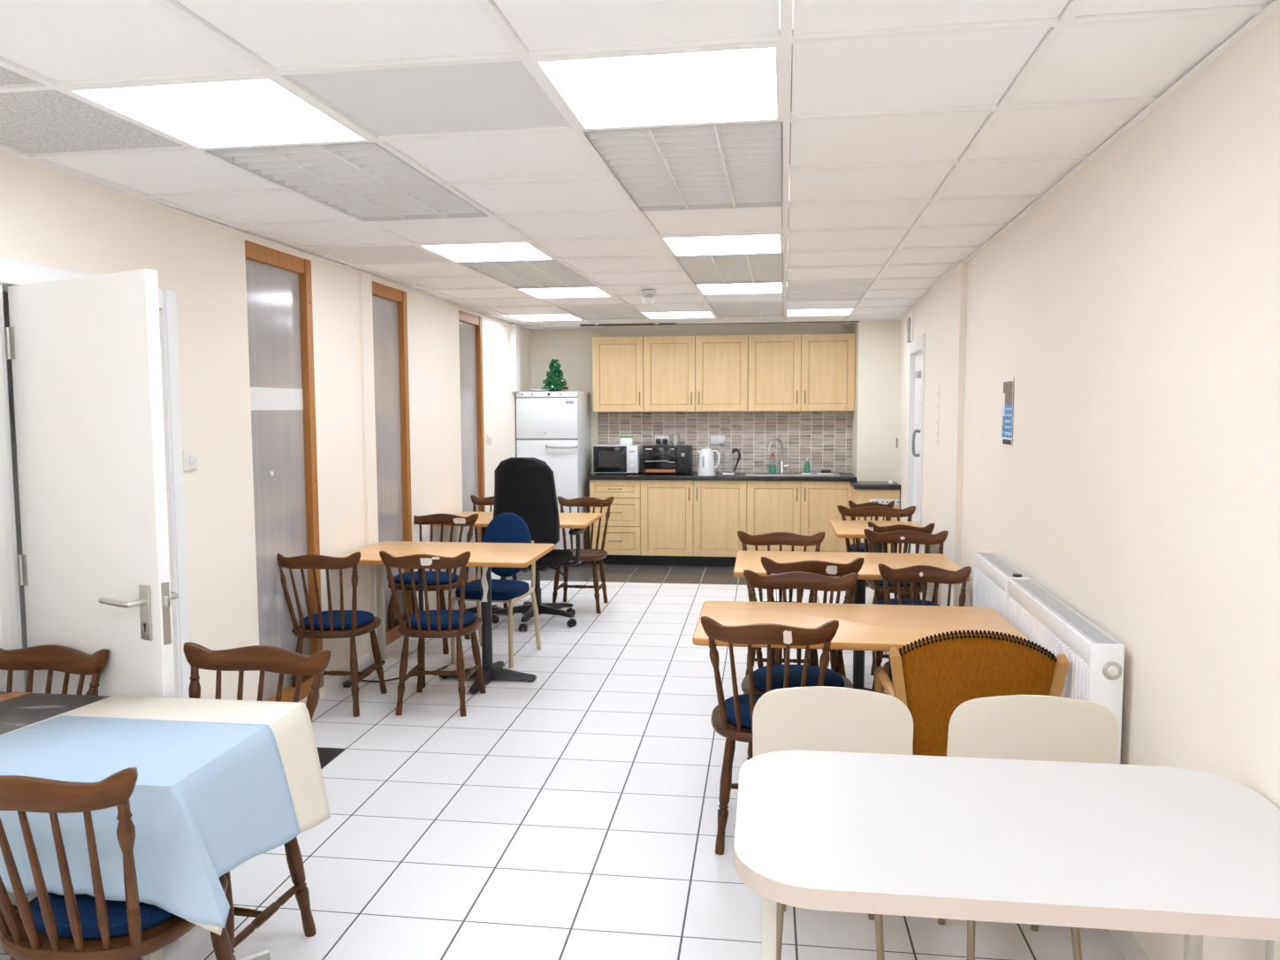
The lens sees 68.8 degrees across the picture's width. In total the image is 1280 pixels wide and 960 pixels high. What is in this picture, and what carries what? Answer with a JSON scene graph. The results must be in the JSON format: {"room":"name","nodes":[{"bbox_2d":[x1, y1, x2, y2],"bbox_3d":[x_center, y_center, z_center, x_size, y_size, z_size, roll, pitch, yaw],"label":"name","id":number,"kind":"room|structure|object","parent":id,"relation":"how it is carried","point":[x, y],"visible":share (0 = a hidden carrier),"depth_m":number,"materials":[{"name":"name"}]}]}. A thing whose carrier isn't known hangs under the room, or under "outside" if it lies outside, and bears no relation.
{"room":"staff break room","nodes":[
{"label":"staff break room","id":0,"kind":"room"},
{"bbox_2d":[2,291,29,692],"bbox_3d":[-2.704,0.003,3.349,1.250,2.620,4.500,0,4,8],"label":"wall","id":1,"kind":"structure","parent":0,"point":[5,300],"depth_m":4.53,"materials":[{"name":"white"}]},
{"bbox_2d":[0,152,531,705],"bbox_3d":[-1.968,-0.042,3.889,0.231,2.620,12.370,0,4,8],"label":"wall","id":2,"kind":"structure","parent":0,"point":[49,217],"depth_m":4.28,"materials":[{"name":"white paint"}]},
{"bbox_2d":[5,269,185,939],"bbox_3d":[-1.661,0.369,2.845,0.733,1.935,0.172,2,5,30],"label":"door","id":3,"kind":"structure","parent":2,"relation":"in","point":[84,353],"depth_m":2.77,"materials":[{"name":"white paint"}]},
{"bbox_2d":[0,256,190,904],"bbox_3d":[-2.000,0.292,3.368,0.164,2.035,0.970,0,4,8],"label":"trim","id":4,"kind":"structure","parent":2,"relation":"attached to","point":[12,272],"depth_m":3.25,"materials":[{"name":"white paint"}]},
{"bbox_2d":[182,448,197,471],"bbox_3d":[-1.864,-0.084,3.873,0.016,0.088,0.088,0,4,8],"label":"light switch","id":5,"kind":"object","parent":2,"relation":"attached to","point":[189,455],"visible":1,"depth_m":3.86,"materials":[{"name":"white plastic"}]},
{"bbox_2d":[0,149,532,331],"bbox_3d":[-1.887,-1.084,3.722,0.068,0.004,12.220,0,4,7],"label":"trim","id":6,"kind":"structure","parent":2,"relation":"attached to","point":[3,152],"depth_m":3.89,"materials":[{"name":"white"}]},
{"bbox_2d":[244,240,323,701],"bbox_3d":[-1.806,0.009,4.684,0.096,2.275,0.625,0,4,8],"label":"window","id":7,"kind":"structure","parent":2,"relation":"in","point":[279,285],"depth_m":4.69,"materials":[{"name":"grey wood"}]},
{"bbox_2d":[372,281,412,645],"bbox_3d":[-1.632,-0.095,6.016,0.096,2.275,0.600,0,4,8],"label":"window","id":8,"kind":"structure","parent":2,"relation":"in","point":[389,304],"depth_m":6.08,"materials":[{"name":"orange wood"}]},
{"bbox_2d":[323,572,500,697],"bbox_3d":[-1.533,1.020,6.545,0.033,0.090,5.330,0,4,7],"label":"baseboard","id":9,"kind":"structure","parent":2,"relation":"attached to","point":[332,683],"depth_m":5.29,"materials":[{"name":"white paint"}]},
{"bbox_2d":[458,310,485,582],"bbox_3d":[-1.428,-0.230,7.757,0.096,2.275,0.615,0,4,8],"label":"window","id":10,"kind":"structure","parent":2,"relation":"in","point":[470,334],"depth_m":7.83,"materials":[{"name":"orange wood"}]},
{"bbox_2d":[510,324,519,391],"bbox_3d":[-1.206,-1.177,9.042,0.052,0.644,0.130,0,4,8],"label":"trim","id":11,"kind":"structure","parent":2,"relation":"attached to","point":[514,328],"depth_m":8.99,"materials":[{"name":"white paint"}]},
{"bbox_2d":[316,746,344,768],"bbox_3d":[-1.540,1.254,4.163,0.328,0.011,0.328,0,4,8],"label":"floor black tile","id":12,"kind":"structure","parent":0,"point":[325,755],"depth_m":4.23,"materials":[{"name":"grey"}]},
{"bbox_2d":[0,560,1126,959],"bbox_3d":[-0.512,1.335,3.775,6.400,0.120,12.720,0,4,8],"label":"floor","id":13,"kind":"structure","parent":0,"point":[571,811],"depth_m":3.55,"materials":[{"name":"white tile"}]},
{"bbox_2d":[0,644,108,912],"bbox_3d":[-1.841,0.940,2.659,0.461,0.855,0.502,1,5,12],"label":"spindle chair","id":14,"kind":"object","parent":13,"relation":"on","point":[51,658],"visible":0.35,"depth_m":2.84,"materials":[{"name":"brown wood"}]},
{"bbox_2d":[0,767,234,959],"bbox_3d":[-1.202,0.981,2.104,0.461,0.855,0.502,0,4,7],"label":"spindle chair","id":15,"kind":"object","parent":13,"relation":"on","point":[70,925],"visible":0.72,"depth_m":1.93,"materials":[{"name":"brown wood"}]},
{"bbox_2d":[30,892,175,939],"bbox_3d":[-1.196,0.948,2.154,0.356,0.046,0.330,0,4,7],"label":"seat cushion","id":16,"kind":"object","parent":15,"relation":"on","point":[156,923],"depth_m":2.02,"materials":[{"name":"blue fabric"}]},
{"bbox_2d":[0,691,270,959],"bbox_3d":[-1.506,1.012,2.370,1.058,0.736,0.683,0,4,8],"label":"table","id":17,"kind":"object","parent":13,"relation":"on","point":[18,710],"visible":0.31,"depth_m":2.60,"materials":[{"name":"brown wood"}]},
{"bbox_2d":[0,694,330,935],"bbox_3d":[-1.260,0.806,2.348,0.800,0.326,0.628,0,4,8],"label":"tablecloth","id":18,"kind":"object","parent":17,"relation":"on","point":[290,722],"visible":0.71,"depth_m":2.54,"materials":[{"name":"beige fabric"}]},
{"bbox_2d":[0,715,300,928],"bbox_3d":[-1.267,0.797,2.248,0.806,0.298,0.449,0,4,8],"label":"tablecloth","id":19,"kind":"object","parent":18,"relation":"on","point":[207,799],"visible":0.82,"depth_m":2.13,"materials":[{"name":"blue fabric"}]},
{"bbox_2d":[182,641,331,959],"bbox_3d":[-1.192,0.939,2.642,0.493,0.855,0.502,1,5,13],"label":"spindle chair","id":20,"kind":"object","parent":13,"relation":"on","point":[283,661],"visible":0.4,"depth_m":2.78,"materials":[{"name":"brown wood"}]},
{"bbox_2d":[276,551,387,716],"bbox_3d":[-1.602,0.767,4.889,0.461,0.855,0.502,0,4,4],"label":"spindle chair","id":21,"kind":"object","parent":13,"relation":"on","point":[341,623],"visible":0.84,"depth_m":4.74,"materials":[{"name":"brown wood"}]},
{"bbox_2d":[304,609,373,630],"bbox_3d":[-1.599,0.735,4.939,0.356,0.046,0.330,0,4,4],"label":"seat cushion","id":22,"kind":"object","parent":21,"relation":"on","point":[364,620],"depth_m":4.84,"materials":[{"name":"blue fabric"}]},
{"bbox_2d":[379,550,486,716],"bbox_3d":[-1.058,0.765,4.886,0.461,0.855,0.502,0,4,4],"label":"spindle chair","id":23,"kind":"object","parent":13,"relation":"on","point":[438,623],"visible":1,"depth_m":4.75,"materials":[{"name":"brown wood"}]},
{"bbox_2d":[405,609,475,630],"bbox_3d":[-1.054,0.733,4.937,0.356,0.046,0.330,0,4,4],"label":"seat cushion","id":24,"kind":"object","parent":23,"relation":"on","point":[468,622],"depth_m":4.83,"materials":[{"name":"blue fabric"}]},
{"bbox_2d":[387,513,478,654],"bbox_3d":[-1.395,0.665,6.200,0.544,0.855,0.502,1,5,12],"label":"spindle chair","id":25,"kind":"object","parent":13,"relation":"on","point":[447,519],"visible":0.52,"depth_m":6.18,"materials":[{"name":"brown wood"}]},
{"bbox_2d":[393,571,457,585],"bbox_3d":[-1.406,0.641,6.147,0.421,0.046,0.330,1,5,12],"label":"seat cushion","id":26,"kind":"object","parent":25,"relation":"on","point":[430,575],"depth_m":6.05,"materials":[{"name":"blue fabric"}]},
{"bbox_2d":[339,540,555,693],"bbox_3d":[-1.096,0.782,5.395,1.095,0.751,0.710,0,4,8],"label":"table","id":27,"kind":"object","parent":13,"relation":"on","point":[490,555],"depth_m":5.35,"materials":[{"name":"laminate"}]},
{"bbox_2d":[465,495,517,608],"bbox_3d":[-1.187,0.566,7.470,0.461,0.855,0.502,0,4,8],"label":"spindle chair","id":28,"kind":"object","parent":13,"relation":"on","point":[476,500],"visible":0.16,"depth_m":7.65,"materials":[{"name":"brown wood"}]},
{"bbox_2d":[450,512,540,668],"bbox_3d":[-0.905,0.670,5.867,0.428,0.892,0.480,1,5,15],"label":"chair","id":29,"kind":"object","parent":13,"relation":"on","point":[505,527],"visible":0.73,"depth_m":5.96,"materials":[{"name":"blue fabric"}]},
{"bbox_2d":[433,511,601,616],"bbox_3d":[-0.893,0.652,7.017,1.125,0.745,0.730,0,4,8],"label":"table","id":30,"kind":"object","parent":13,"relation":"on","point":[567,520],"visible":0.44,"depth_m":6.98,"materials":[{"name":"laminate"}]},
{"bbox_2d":[492,457,586,632],"bbox_3d":[-0.757,0.433,6.769,0.694,1.220,0.626,1,5,14],"label":"office chair","id":31,"kind":"object","parent":13,"relation":"on","point":[524,487],"visible":0.73,"depth_m":6.50,"materials":[{"name":"black fabric"}]},
{"bbox_2d":[515,391,590,566],"bbox_3d":[-0.863,-0.024,9.441,0.615,1.720,0.727,0,4,8],"label":"freezer","id":32,"kind":"object","parent":13,"relation":"on","point":[553,428],"visible":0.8,"depth_m":9.10,"materials":[{"name":"white metal"}]},
{"bbox_2d":[540,358,568,391],"bbox_3d":[-0.848,-1.049,9.323,0.286,0.342,0.283,0,4,8],"label":"tree","id":33,"kind":"object","parent":32,"relation":"on","point":[555,381],"visible":1,"depth_m":9.27,"materials":[{"name":"green plastic"}]},
{"bbox_2d":[552,495,613,613],"bbox_3d":[-0.463,0.573,7.343,0.461,0.855,0.502,0,4,8],"label":"spindle chair","id":34,"kind":"object","parent":13,"relation":"on","point":[590,554],"visible":0.86,"depth_m":7.46,"materials":[{"name":"brown wood"}]},
{"bbox_2d":[589,480,640,555],"bbox_3d":[-0.212,0.351,9.494,0.506,0.750,0.584,0,4,8],"label":"drawer unit","id":35,"kind":"object","parent":13,"relation":"on","point":[623,532],"visible":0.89,"depth_m":9.23,"materials":[{"name":"brown wood"}]},
{"bbox_2d":[595,555,736,566],"bbox_3d":[0.795,0.795,9.234,2.577,0.105,0.018,0,4,8],"label":"plinth","id":36,"kind":"object","parent":13,"relation":"on","point":[639,560],"visible":0.36,"depth_m":9.29,"materials":[{"name":"black"}]},
{"bbox_2d":[640,480,746,556],"bbox_3d":[0.554,0.356,9.388,1.039,0.750,0.589,0,4,8],"label":"base cabinet","id":37,"kind":"object","parent":13,"relation":"on","point":[679,517],"visible":0.94,"depth_m":9.13,"materials":[{"name":"brown wood"}]},
{"bbox_2d":[587,472,856,481],"bbox_3d":[0.808,-0.036,9.324,2.599,0.040,0.588,0,4,8],"label":"countertop","id":38,"kind":"structure","parent":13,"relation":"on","point":[692,476],"depth_m":9.09,"materials":[{"name":"black stone"}]},
{"bbox_2d":[592,443,642,474],"bbox_3d":[-0.226,-0.212,9.501,0.456,0.290,0.370,0,4,8],"label":"microwave","id":39,"kind":"object","parent":38,"relation":"on","point":[606,458],"visible":1,"depth_m":9.33,"materials":[{"name":"white metal"}]},
{"bbox_2d":[642,444,692,474],"bbox_3d":[0.280,-0.205,9.419,0.470,0.285,0.360,0,4,8],"label":"toaster oven","id":40,"kind":"object","parent":38,"relation":"on","point":[656,458],"visible":1,"depth_m":9.27,"materials":[{"name":"black plastic"}]},
{"bbox_2d":[697,447,720,475],"bbox_3d":[0.661,-0.184,9.201,0.179,0.274,0.197,-4,6,-43],"label":"kettle","id":41,"kind":"object","parent":38,"relation":"on","point":[706,467],"visible":1,"depth_m":9.15,"materials":[{"name":"white plastic"}]},
{"bbox_2d":[722,448,740,475],"bbox_3d":[0.905,-0.182,9.245,0.177,0.262,0.120,0,4,8],"label":"glass jug","id":42,"kind":"object","parent":38,"relation":"on","point":[728,460],"visible":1,"depth_m":9.21,"materials":[{"name":"clear glass"}]},
{"bbox_2d":[744,472,840,476],"bbox_3d":[1.500,-0.060,9.236,0.920,0.016,0.380,0,4,8],"label":"sink","id":43,"kind":"object","parent":38,"relation":"in","point":[746,473],"visible":1,"depth_m":9.15,"materials":[{"name":"silver metal"}]},
{"bbox_2d":[700,616,838,854],"bbox_3d":[0.466,0.876,3.375,0.461,0.855,0.502,0,4,9],"label":"spindle chair","id":44,"kind":"object","parent":13,"relation":"on","point":[732,718],"visible":0.52,"depth_m":3.17,"materials":[{"name":"brown wood"}]},
{"bbox_2d":[724,693,763,729],"bbox_3d":[0.474,0.844,3.425,0.356,0.046,0.330,0,4,9],"label":"seat cushion","id":45,"kind":"object","parent":44,"relation":"on","point":[730,722],"depth_m":3.35,"materials":[{"name":"blue fabric"}]},
{"bbox_2d":[737,531,824,693],"bbox_3d":[0.785,0.735,5.184,0.498,0.855,0.502,0,4,7],"label":"spindle chair","id":46,"kind":"object","parent":13,"relation":"on","point":[773,538],"visible":0.31,"depth_m":5.35,"materials":[{"name":"brown wood"}]},
{"bbox_2d":[746,480,852,552],"bbox_3d":[1.580,0.362,9.251,1.029,0.750,0.589,0,4,8],"label":"base cabinet","id":47,"kind":"object","parent":13,"relation":"on","point":[801,507],"visible":0.76,"depth_m":8.99,"materials":[{"name":"brown wood"}]},
{"bbox_2d":[740,569,858,760],"bbox_3d":[0.654,0.836,3.884,0.488,0.855,0.502,1,5,12],"label":"spindle chair","id":48,"kind":"object","parent":13,"relation":"on","point":[799,580],"visible":0.5,"depth_m":4.00,"materials":[{"name":"brown wood"}]},
{"bbox_2d":[753,663,844,691],"bbox_3d":[0.643,0.812,3.830,0.378,0.046,0.330,1,5,12],"label":"seat cushion","id":49,"kind":"object","parent":48,"relation":"on","point":[833,678],"depth_m":3.77,"materials":[{"name":"blue fabric"}]},
{"bbox_2d":[761,556,864,677],"bbox_3d":[0.833,0.776,4.654,0.484,0.855,0.502,0,4,5],"label":"spindle chair","id":50,"kind":"object","parent":13,"relation":"on","point":[826,568],"visible":0.19,"depth_m":4.40,"materials":[{"name":"brown wood"}]},
{"bbox_2d":[752,685,913,959],"bbox_3d":[0.537,0.936,2.653,0.410,0.846,0.462,1,4,11],"label":"shell chair","id":51,"kind":"object","parent":13,"relation":"on","point":[813,718],"visible":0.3,"depth_m":2.42,"materials":[{"name":"beige plastic"}]},
{"bbox_2d":[733,550,970,694],"bbox_3d":[1.080,0.804,4.952,1.145,0.745,0.710,0,4,8],"label":"table","id":52,"kind":"object","parent":13,"relation":"on","point":[745,560],"visible":0.45,"depth_m":4.94,"materials":[{"name":"laminate"}]},
{"bbox_2d":[692,600,1030,684],"bbox_3d":[0.813,0.910,3.592,1.180,0.745,0.665,0,4,8],"label":"table","id":53,"kind":"object","parent":13,"relation":"on","point":[862,627],"visible":0.37,"depth_m":3.58,"materials":[{"name":"laminate"}]},
{"bbox_2d":[846,500,894,586],"bbox_3d":[1.785,0.566,7.323,0.341,0.855,0.502,0,4,8],"label":"spindle chair","id":54,"kind":"object","parent":13,"relation":"on","point":[862,545],"visible":0.23,"depth_m":7.10,"materials":[{"name":"brown wood"}]},
{"bbox_2d":[851,487,899,553],"bbox_3d":[2.188,0.475,8.699,0.388,0.815,0.410,0,4,8],"label":"base cabinet","id":55,"kind":"object","parent":13,"relation":"on","point":[859,496],"visible":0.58,"depth_m":8.49,"materials":[{"name":"brown wood"}]},
{"bbox_2d":[850,480,901,489],"bbox_3d":[2.176,0.048,8.659,0.414,0.042,0.433,0,4,8],"label":"countertop","id":56,"kind":"structure","parent":55,"relation":"on","point":[856,484],"depth_m":8.46,"materials":[{"name":"black stone"}]},
{"bbox_2d":[837,504,915,603],"bbox_3d":[1.678,0.625,6.563,0.553,0.855,0.502,0,4,8],"label":"spindle chair","id":57,"kind":"object","parent":13,"relation":"on","point":[875,511],"visible":0.2,"depth_m":6.74,"materials":[{"name":"brown wood"}]},
{"bbox_2d":[829,519,932,600],"bbox_3d":[1.626,0.691,6.388,0.615,0.745,0.750,0,4,8],"label":"table","id":58,"kind":"object","parent":13,"relation":"on","point":[841,529],"visible":0.38,"depth_m":6.40,"materials":[{"name":"laminate"}]},
{"bbox_2d":[868,521,934,603],"bbox_3d":[1.646,0.671,5.973,0.396,0.855,0.502,1,5,12],"label":"spindle chair","id":59,"kind":"object","parent":13,"relation":"on","point":[928,529],"visible":0.28,"depth_m":5.76,"materials":[{"name":"brown wood"}]},
{"bbox_2d":[872,579,919,586],"bbox_3d":[1.656,0.638,6.022,0.307,0.046,0.330,1,5,12],"label":"seat cushion","id":60,"kind":"object","parent":59,"relation":"on","point":[880,582],"depth_m":5.89,"materials":[{"name":"blue fabric"}]},
{"bbox_2d":[863,528,948,689],"bbox_3d":[1.497,0.728,5.239,0.470,0.855,0.502,1,5,12],"label":"spindle chair","id":61,"kind":"object","parent":13,"relation":"on","point":[897,537],"visible":0.41,"depth_m":5.39,"materials":[{"name":"brown wood"}]},
{"bbox_2d":[875,598,939,605],"bbox_3d":[1.487,0.704,5.186,0.364,0.046,0.330,1,5,12],"label":"seat cushion","id":62,"kind":"object","parent":61,"relation":"on","point":[893,601],"depth_m":5.21,"materials":[{"name":"blue fabric"}]},
{"bbox_2d":[878,563,971,675],"bbox_3d":[1.235,0.822,4.037,0.401,0.855,0.502,1,5,13],"label":"spindle chair","id":63,"kind":"object","parent":13,"relation":"on","point":[919,573],"visible":0.19,"depth_m":4.21,"materials":[{"name":"brown wood"}]},
{"bbox_2d":[874,630,1069,756],"bbox_3d":[1.084,0.879,3.151,0.546,0.876,0.560,1,4,10],"label":"armchair","id":64,"kind":"object","parent":13,"relation":"on","point":[933,676],"visible":0.54,"depth_m":2.88,"materials":[{"name":"fabric"}]},
{"bbox_2d":[734,750,1279,959],"bbox_3d":[0.724,1.036,1.838,1.064,0.765,0.635,0,4,8],"label":"table","id":65,"kind":"object","parent":13,"relation":"on","point":[1193,854],"visible":1,"depth_m":1.71,"materials":[{"name":"white laminate"}]},
{"bbox_2d":[937,694,1119,959],"bbox_3d":[1.018,0.940,2.579,0.410,0.846,0.462,0,4,8],"label":"shell chair","id":66,"kind":"object","parent":13,"relation":"on","point":[1040,727],"visible":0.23,"depth_m":2.34,"materials":[{"name":"beige plastic"}]},
{"bbox_2d":[0,0,1273,330],"bbox_3d":[-0.074,-1.092,3.573,4.953,0.020,12.128,0,4,8],"label":"ceiling","id":67,"kind":"structure","parent":0,"point":[921,130],"depth_m":2.58,"materials":[{"name":"white tile"}]},
{"bbox_2d":[63,76,369,149],"bbox_3d":[-1.129,-1.015,2.576,0.560,0.032,0.549,0,4,9],"label":"recessed light","id":68,"kind":"object","parent":67,"relation":"in","point":[254,111],"visible":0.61,"depth_m":2.54,"materials":[{"name":"white plastic"}]},
{"bbox_2d":[203,142,488,221],"bbox_3d":[-0.998,-1.095,3.424,0.566,0.055,1.130,0,4,9],"label":"light","id":69,"kind":"object","parent":67,"relation":"attached to","point":[364,181],"visible":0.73,"depth_m":3.34,"materials":[{"name":"white metal"}]},
{"bbox_2d":[417,241,555,262],"bbox_3d":[-0.779,-1.191,4.840,0.560,0.032,0.549,0,4,9],"label":"recessed light","id":70,"kind":"object","parent":67,"relation":"in","point":[499,251],"visible":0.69,"depth_m":4.84,"materials":[{"name":"white plastic"}]},
{"bbox_2d":[457,259,596,288],"bbox_3d":[-0.648,-1.271,5.688,0.566,0.055,1.130,0,4,9],"label":"light","id":71,"kind":"object","parent":67,"relation":"attached to","point":[549,273],"visible":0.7,"depth_m":5.66,"materials":[{"name":"white"}]},
{"bbox_2d":[508,313,583,320],"bbox_3d":[-0.837,-1.460,8.325,0.567,0.032,0.549,0,4,9],"label":"recessed light","id":72,"kind":"object","parent":67,"relation":"in","point":[556,316],"visible":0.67,"depth_m":8.36,"materials":[{"name":"white"}]},
{"bbox_2d":[517,286,612,298],"bbox_3d":[-0.517,-1.323,6.537,0.560,0.032,0.549,0,4,9],"label":"recessed light","id":73,"kind":"object","parent":67,"relation":"in","point":[561,292],"visible":0.69,"depth_m":6.53,"materials":[{"name":"white"}]},
{"bbox_2d":[557,304,647,319],"bbox_3d":[-0.299,-1.447,7.951,0.566,0.055,1.130,0,4,9],"label":"light","id":74,"kind":"object","parent":67,"relation":"attached to","point":[585,312],"visible":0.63,"depth_m":7.97,"materials":[{"name":"white"}]},
{"bbox_2d":[640,289,655,304],"bbox_3d":[0.058,-1.259,6.472,0.110,0.095,0.110,0,4,8],"label":"smoke detector","id":75,"kind":"object","parent":67,"relation":"attached to","point":[648,299],"visible":1,"depth_m":6.44,"materials":[{"name":"white plastic"}]},
{"bbox_2d":[531,44,781,129],"bbox_3d":[0.072,-1.006,2.391,0.570,0.032,0.549,0,4,9],"label":"recessed light","id":76,"kind":"object","parent":67,"relation":"in","point":[737,84],"visible":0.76,"depth_m":2.36,"materials":[{"name":"white plastic"}]},
{"bbox_2d":[641,311,716,319],"bbox_3d":[0.343,-1.451,8.143,0.600,0.032,0.549,0,4,9],"label":"recessed light","id":77,"kind":"object","parent":67,"relation":"in","point":[691,314],"visible":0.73,"depth_m":8.17,"materials":[{"name":"white"}]},
{"bbox_2d":[583,121,783,211],"bbox_3d":[0.203,-1.085,3.239,0.576,0.055,1.130,0,4,9],"label":"light","id":78,"kind":"object","parent":67,"relation":"attached to","point":[723,166],"visible":0.82,"depth_m":3.14,"materials":[{"name":"white"}]},
{"bbox_2d":[579,320,859,326],"bbox_3d":[0.737,-1.507,8.957,2.662,0.028,0.020,0,4,8],"label":"trim","id":79,"kind":"structure","parent":67,"relation":"attached to","point":[659,323],"depth_m":9.00,"materials":[{"name":"grey"}]},
{"bbox_2d":[661,227,782,256],"bbox_3d":[0.422,-1.182,4.655,0.570,0.032,0.549,0,4,9],"label":"recessed light","id":80,"kind":"object","parent":67,"relation":"in","point":[748,244],"visible":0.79,"depth_m":4.64,"materials":[{"name":"white plastic"}]},
{"bbox_2d":[674,253,783,283],"bbox_3d":[0.553,-1.261,5.503,0.576,0.055,1.130,0,4,9],"label":"light","id":81,"kind":"object","parent":67,"relation":"attached to","point":[760,268],"visible":0.84,"depth_m":5.47,"materials":[{"name":"white"}]},
{"bbox_2d":[694,281,783,294],"bbox_3d":[0.684,-1.314,6.353,0.570,0.032,0.549,0,4,9],"label":"recessed light","id":82,"kind":"object","parent":67,"relation":"in","point":[746,287],"visible":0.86,"depth_m":6.36,"materials":[{"name":"white"}]},
{"bbox_2d":[708,302,784,317],"bbox_3d":[0.902,-1.438,7.766,0.576,0.055,1.130,0,4,9],"label":"light","id":83,"kind":"object","parent":67,"relation":"attached to","point":[752,308],"visible":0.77,"depth_m":7.77,"materials":[{"name":"white"}]},
{"bbox_2d":[785,308,854,316],"bbox_3d":[1.526,-1.441,7.961,0.554,0.032,0.549,0,4,9],"label":"recessed light","id":84,"kind":"object","parent":67,"relation":"in","point":[827,311],"visible":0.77,"depth_m":7.99,"materials":[{"name":"white"}]},
{"bbox_2d":[530,316,853,474],"bbox_3d":[0.868,-0.499,9.656,4.350,2.620,0.150,0,4,8],"label":"wall","id":85,"kind":"structure","parent":0,"point":[573,348],"depth_m":9.71,"materials":[{"name":"beige paint"}]},
{"bbox_2d":[592,336,643,411],"bbox_3d":[-0.207,-1.072,9.521,0.520,0.752,0.309,0,4,8],"label":"upper cabinet","id":86,"kind":"object","parent":85,"relation":"attached to","point":[617,361],"visible":0.98,"depth_m":9.40,"materials":[{"name":"brown wood"}]},
{"bbox_2d":[643,335,748,411],"bbox_3d":[0.567,-1.067,9.418,1.040,0.752,0.309,0,4,8],"label":"upper cabinet","id":87,"kind":"object","parent":85,"relation":"attached to","point":[681,373],"visible":1,"depth_m":9.30,"materials":[{"name":"brown wood"}]},
{"bbox_2d":[597,411,852,472],"bbox_3d":[0.845,-0.390,9.587,2.597,0.623,0.008,0,4,8],"label":"backsplash","id":88,"kind":"structure","parent":85,"relation":"attached to","point":[824,438],"depth_m":9.54,"materials":[{"name":"tile"}]},
{"bbox_2d":[747,333,855,411],"bbox_3d":[1.596,-1.060,9.280,1.034,0.752,0.309,0,4,8],"label":"upper cabinet","id":89,"kind":"object","parent":85,"relation":"attached to","point":[787,372],"visible":1,"depth_m":9.16,"materials":[{"name":"brown wood"}]},
{"bbox_2d":[778,0,793,289],"bbox_3d":[-0.529,-1.363,3.517,6.400,0.060,12.620,0,4,8],"label":"trim","id":90,"kind":"structure","parent":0,"point":[779,0],"depth_m":3.12,"materials":[{"name":"beige"}]},
{"bbox_2d":[851,320,899,482],"bbox_3d":[2.543,-0.464,9.124,0.888,2.620,0.660,0,4,8],"label":"wall pier","id":91,"kind":"object","parent":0,"point":[875,415],"visible":0.14,"depth_m":8.81,"materials":[{"name":"beige paint"}]},
{"bbox_2d":[897,259,967,606],"bbox_3d":[2.260,-0.301,7.035,0.300,2.620,3.627,1,4,10],"label":"wall","id":92,"kind":"structure","parent":0,"point":[940,316],"depth_m":5.88,"materials":[{"name":"white paint"}]},
{"bbox_2d":[906,334,925,594],"bbox_3d":[2.234,-0.056,7.336,0.176,2.085,1.019,1,4,10],"label":"trim","id":93,"kind":"structure","parent":92,"relation":"attached to","point":[918,345],"depth_m":7.68,"materials":[{"name":"white paint"}]},
{"bbox_2d":[911,350,921,553],"bbox_3d":[2.176,-0.015,7.349,0.118,1.980,0.823,1,4,10],"label":"door","id":94,"kind":"structure","parent":92,"relation":"in","point":[916,435],"depth_m":7.46,"materials":[{"name":"white paint"}]},
{"bbox_2d":[935,384,939,447],"bbox_3d":[1.935,-0.417,6.083,0.006,0.400,0.120,1,4,11],"label":"notice","id":95,"kind":"object","parent":92,"relation":"attached to","point":[938,385],"visible":1,"depth_m":6.07,"materials":[{"name":"white paper"}]},
{"bbox_2d":[960,7,1279,959],"bbox_3d":[1.335,0.146,1.284,0.506,2.620,8.070,0,4,8],"label":"wall","id":96,"kind":"structure","parent":0,"point":[1132,313],"depth_m":2.45,"materials":[{"name":"white paint"}]},
{"bbox_2d":[972,551,1030,618],"bbox_3d":[1.562,0.718,4.049,0.116,0.733,0.667,0,4,9],"label":"radiator","id":97,"kind":"object","parent":96,"relation":"attached to","point":[991,572],"visible":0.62,"depth_m":4.03,"materials":[{"name":"white metal"}]},
{"bbox_2d":[977,551,1028,577],"bbox_3d":[1.555,0.364,4.023,0.076,0.008,0.655,0,4,9],"label":"grille","id":98,"kind":"object","parent":97,"relation":"attached to","point":[996,565],"depth_m":4.00,"materials":[{"name":"grey"}]},
{"bbox_2d":[1000,377,1013,446],"bbox_3d":[1.647,-0.306,4.197,0.004,0.300,0.210,0,4,9],"label":"poster","id":99,"kind":"object","parent":96,"relation":"attached to","point":[1008,384],"visible":1,"depth_m":4.19,"materials":[{"name":"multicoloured paper"}]},
{"bbox_2d":[1005,578,1124,763],"bbox_3d":[1.424,0.789,3.189,0.116,0.725,1.054,0,4,9],"label":"radiator","id":100,"kind":"object","parent":96,"relation":"attached to","point":[1095,658],"visible":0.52,"depth_m":2.86,"materials":[{"name":"white metal"}]},
{"bbox_2d":[1011,578,1122,644],"bbox_3d":[1.417,0.431,3.168,0.076,0.008,1.030,0,4,9],"label":"grille","id":101,"kind":"object","parent":100,"relation":"attached to","point":[1076,625],"depth_m":3.06,"materials":[{"name":"grey metal"}]},
{"bbox_2d":[897,0,1279,320],"bbox_3d":[1.444,-1.041,2.994,0.082,0.004,11.665,0,4,9],"label":"trim","id":102,"kind":"structure","parent":96,"relation":"attached to","point":[1275,4],"depth_m":2.57,"materials":[{"name":"white"}]},
{"bbox_2d":[1107,929,1155,959],"bbox_3d":[1.289,1.342,2.168,0.050,0.100,9.623,0,4,9],"label":"baseboard","id":103,"kind":"structure","parent":96,"relation":"attached to","point":[1131,945],"depth_m":2.60,"materials":[{"name":"white paint"}]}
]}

